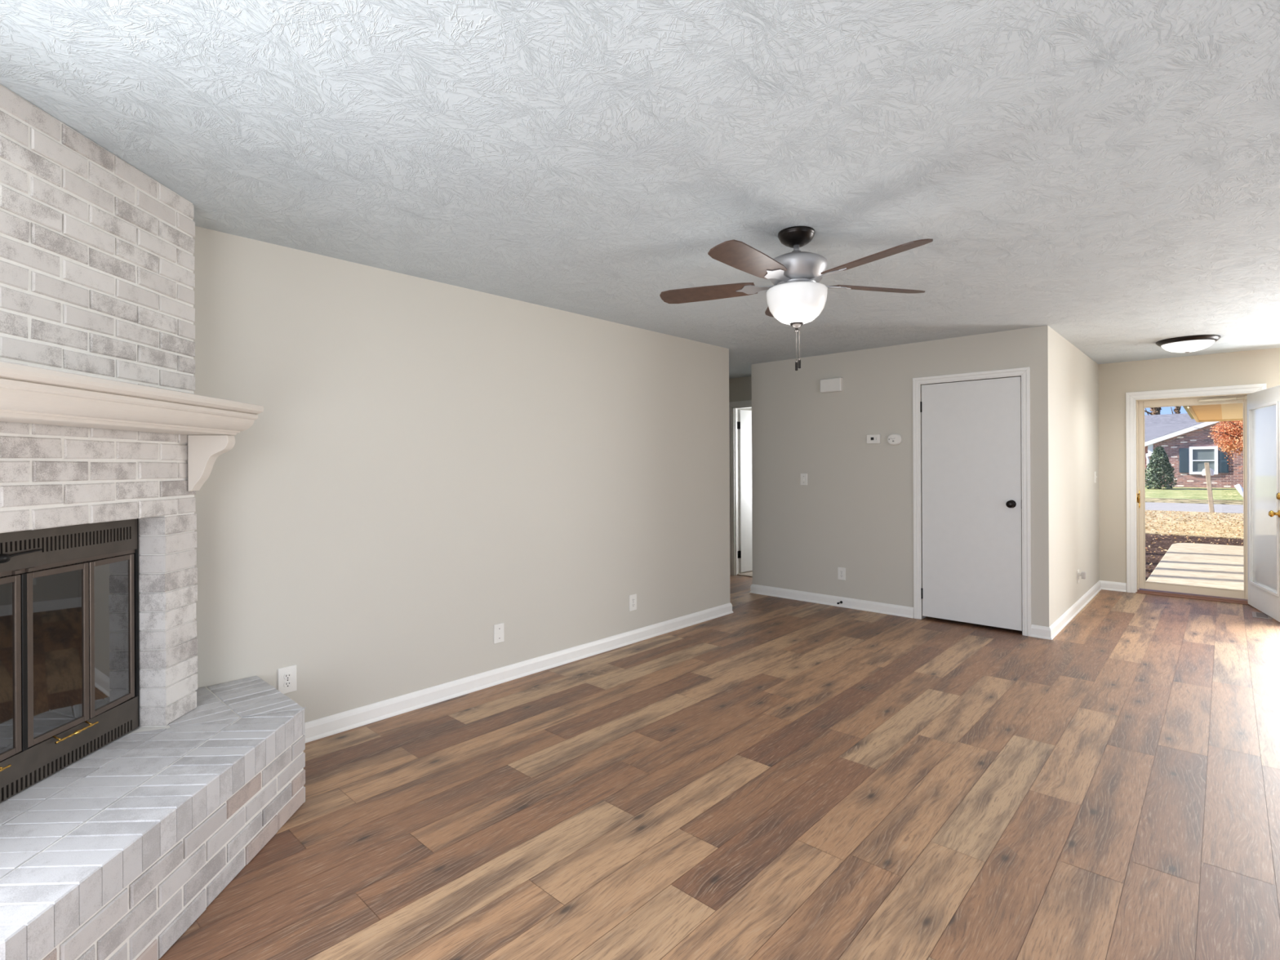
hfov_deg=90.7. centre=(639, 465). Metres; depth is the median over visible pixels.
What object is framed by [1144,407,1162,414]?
tree
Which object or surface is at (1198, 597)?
threshold
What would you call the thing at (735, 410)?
door frame
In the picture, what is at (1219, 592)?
door
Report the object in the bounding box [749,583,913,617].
baseboard
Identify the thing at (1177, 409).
tree
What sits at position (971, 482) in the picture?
door
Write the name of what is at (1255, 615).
floor vent
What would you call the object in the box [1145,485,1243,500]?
lawn
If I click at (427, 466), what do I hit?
wall
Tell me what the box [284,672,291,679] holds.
receptacle
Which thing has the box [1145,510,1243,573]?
fallen leaves
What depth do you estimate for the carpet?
7.83 m
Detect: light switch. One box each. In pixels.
[800,473,807,485]
[1094,471,1097,483]
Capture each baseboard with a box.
[302,602,733,742]
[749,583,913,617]
[1030,580,1126,639]
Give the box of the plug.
[1078,571,1086,578]
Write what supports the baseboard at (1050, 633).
attached to the wall at (1065, 381)
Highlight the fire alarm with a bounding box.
[887,433,902,444]
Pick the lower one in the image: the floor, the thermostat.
the floor
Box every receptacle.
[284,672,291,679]
[284,680,291,687]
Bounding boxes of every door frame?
[728,400,751,575]
[912,366,1031,636]
[1125,383,1266,592]
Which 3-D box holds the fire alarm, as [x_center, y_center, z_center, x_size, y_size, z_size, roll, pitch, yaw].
[2.295,-0.237,5.701,0.124,0.100,0.036,0,0,43]
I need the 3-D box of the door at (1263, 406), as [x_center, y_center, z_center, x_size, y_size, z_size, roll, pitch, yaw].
[5.597,0.322,5.675,0.178,2.006,0.894,0,0,27]
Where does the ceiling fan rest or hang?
hanging from the ceiling
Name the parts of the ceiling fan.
blade, blade, blade, pull chain, lamp shade, pull chain, blade, blade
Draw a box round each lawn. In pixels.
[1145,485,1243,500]
[1145,510,1243,538]
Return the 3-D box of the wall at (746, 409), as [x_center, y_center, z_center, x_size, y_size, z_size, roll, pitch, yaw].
[1.372,0.137,7.790,6.339,2.440,3.810,0,0,43]
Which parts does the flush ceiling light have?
lamp shade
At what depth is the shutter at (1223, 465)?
29.37 m
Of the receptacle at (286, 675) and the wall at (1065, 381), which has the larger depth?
the wall at (1065, 381)
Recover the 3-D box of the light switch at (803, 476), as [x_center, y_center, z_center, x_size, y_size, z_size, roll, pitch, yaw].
[1.637,0.138,6.324,0.074,0.118,0.018,0,0,43]
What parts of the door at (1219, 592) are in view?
handle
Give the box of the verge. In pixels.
[1145,497,1243,504]
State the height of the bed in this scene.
0.300 m
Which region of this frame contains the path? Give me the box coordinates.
[1142,542,1248,599]
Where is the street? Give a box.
[1145,502,1243,513]
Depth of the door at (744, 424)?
7.94 m
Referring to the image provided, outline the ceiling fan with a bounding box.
[659,226,933,370]
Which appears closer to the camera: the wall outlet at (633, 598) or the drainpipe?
the wall outlet at (633, 598)
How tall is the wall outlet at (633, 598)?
0.122 m
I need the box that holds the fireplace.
[0,84,306,959]
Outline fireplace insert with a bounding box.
[0,518,139,802]
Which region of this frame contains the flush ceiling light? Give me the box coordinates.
[1155,334,1221,353]
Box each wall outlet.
[277,664,297,693]
[629,594,636,611]
[837,567,845,580]
[1076,568,1079,582]
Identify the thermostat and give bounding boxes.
[866,434,880,444]
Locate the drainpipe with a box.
[1234,484,1243,497]
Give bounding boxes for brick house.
[1144,413,1243,488]
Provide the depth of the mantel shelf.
1.92 m
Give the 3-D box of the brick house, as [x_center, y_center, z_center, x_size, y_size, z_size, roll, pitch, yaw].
[28.948,-1.397,35.038,26.550,4.944,11.240,0,0,43]
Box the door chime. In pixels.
[820,377,843,393]
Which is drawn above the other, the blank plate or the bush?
the bush
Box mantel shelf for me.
[0,360,263,491]
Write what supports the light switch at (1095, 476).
attached to the wall at (1065, 381)
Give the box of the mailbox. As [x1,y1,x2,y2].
[1202,462,1214,512]
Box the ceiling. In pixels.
[0,0,1279,378]
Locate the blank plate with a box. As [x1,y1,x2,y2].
[493,622,504,644]
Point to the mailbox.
(1207, 472)
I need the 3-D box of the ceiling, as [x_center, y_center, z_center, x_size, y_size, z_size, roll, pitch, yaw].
[1.099,-1.141,4.369,10.600,0.120,9.203,0,0,43]
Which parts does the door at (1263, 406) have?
glass, knob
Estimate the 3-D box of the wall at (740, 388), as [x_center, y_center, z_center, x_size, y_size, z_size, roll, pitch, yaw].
[0.411,0.142,8.585,3.649,2.440,0.110,0,0,43]
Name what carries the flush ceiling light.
attached to the ceiling
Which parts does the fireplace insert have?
handle, door pane, glass door, post, damper lever, door pane, glass door, vent panel, vent panel, handle, glass door, door pane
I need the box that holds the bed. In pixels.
[1145,533,1243,581]
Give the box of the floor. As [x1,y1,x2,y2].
[158,574,1279,959]
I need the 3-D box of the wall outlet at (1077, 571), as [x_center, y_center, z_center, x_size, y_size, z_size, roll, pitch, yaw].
[4.066,1.026,5.862,0.008,0.122,0.078,0,0,43]
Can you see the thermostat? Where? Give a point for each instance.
(871, 438)
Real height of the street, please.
0.300 m
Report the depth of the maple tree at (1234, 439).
26.09 m
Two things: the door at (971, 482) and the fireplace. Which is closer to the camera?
the fireplace
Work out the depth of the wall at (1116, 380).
6.71 m
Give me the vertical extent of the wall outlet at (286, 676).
0.128 m
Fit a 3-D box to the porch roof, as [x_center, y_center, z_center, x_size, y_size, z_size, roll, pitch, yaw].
[12.331,0.065,9.637,6.303,2.720,13.700,0,0,43]
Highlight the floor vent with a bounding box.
[1252,611,1272,619]
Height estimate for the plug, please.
0.066 m
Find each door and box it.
[737,409,752,572]
[920,376,1022,631]
[1137,395,1248,599]
[1246,385,1279,622]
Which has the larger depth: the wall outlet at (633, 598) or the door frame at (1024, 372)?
the door frame at (1024, 372)
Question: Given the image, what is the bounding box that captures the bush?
[1145,446,1177,489]
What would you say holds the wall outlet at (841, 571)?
attached to the wall at (854, 513)
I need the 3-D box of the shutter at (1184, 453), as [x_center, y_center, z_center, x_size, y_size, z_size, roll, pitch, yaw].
[26.096,-0.247,30.312,0.355,1.170,0.055,0,0,43]
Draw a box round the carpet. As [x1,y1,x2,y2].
[737,570,752,577]
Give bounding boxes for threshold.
[1135,588,1248,604]
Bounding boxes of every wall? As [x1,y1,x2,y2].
[192,226,729,722]
[728,376,751,402]
[738,408,751,410]
[751,327,1032,624]
[1031,324,1099,626]
[1097,347,1279,582]
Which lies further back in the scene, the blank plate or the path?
the path
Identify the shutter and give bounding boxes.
[1178,448,1189,472]
[1217,447,1228,472]
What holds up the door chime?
attached to the wall at (854, 513)
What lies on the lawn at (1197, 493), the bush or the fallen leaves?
the bush
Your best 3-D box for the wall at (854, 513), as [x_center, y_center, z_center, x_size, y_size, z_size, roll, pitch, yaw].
[2.182,0.134,5.907,2.590,2.440,0.110,0,0,43]
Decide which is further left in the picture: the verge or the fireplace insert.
the fireplace insert
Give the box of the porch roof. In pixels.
[1182,402,1243,422]
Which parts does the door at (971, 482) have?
knob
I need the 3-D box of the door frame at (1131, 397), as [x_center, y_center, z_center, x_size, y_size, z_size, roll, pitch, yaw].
[5.567,0.281,6.363,1.058,2.113,0.103,0,0,43]
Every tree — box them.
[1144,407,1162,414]
[1170,406,1181,413]
[1194,420,1243,471]
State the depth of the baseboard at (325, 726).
3.90 m
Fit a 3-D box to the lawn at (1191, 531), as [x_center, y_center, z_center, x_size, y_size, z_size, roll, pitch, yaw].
[13.559,1.569,16.619,64.000,0.300,8.400,0,0,43]
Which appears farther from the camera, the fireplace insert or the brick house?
the brick house

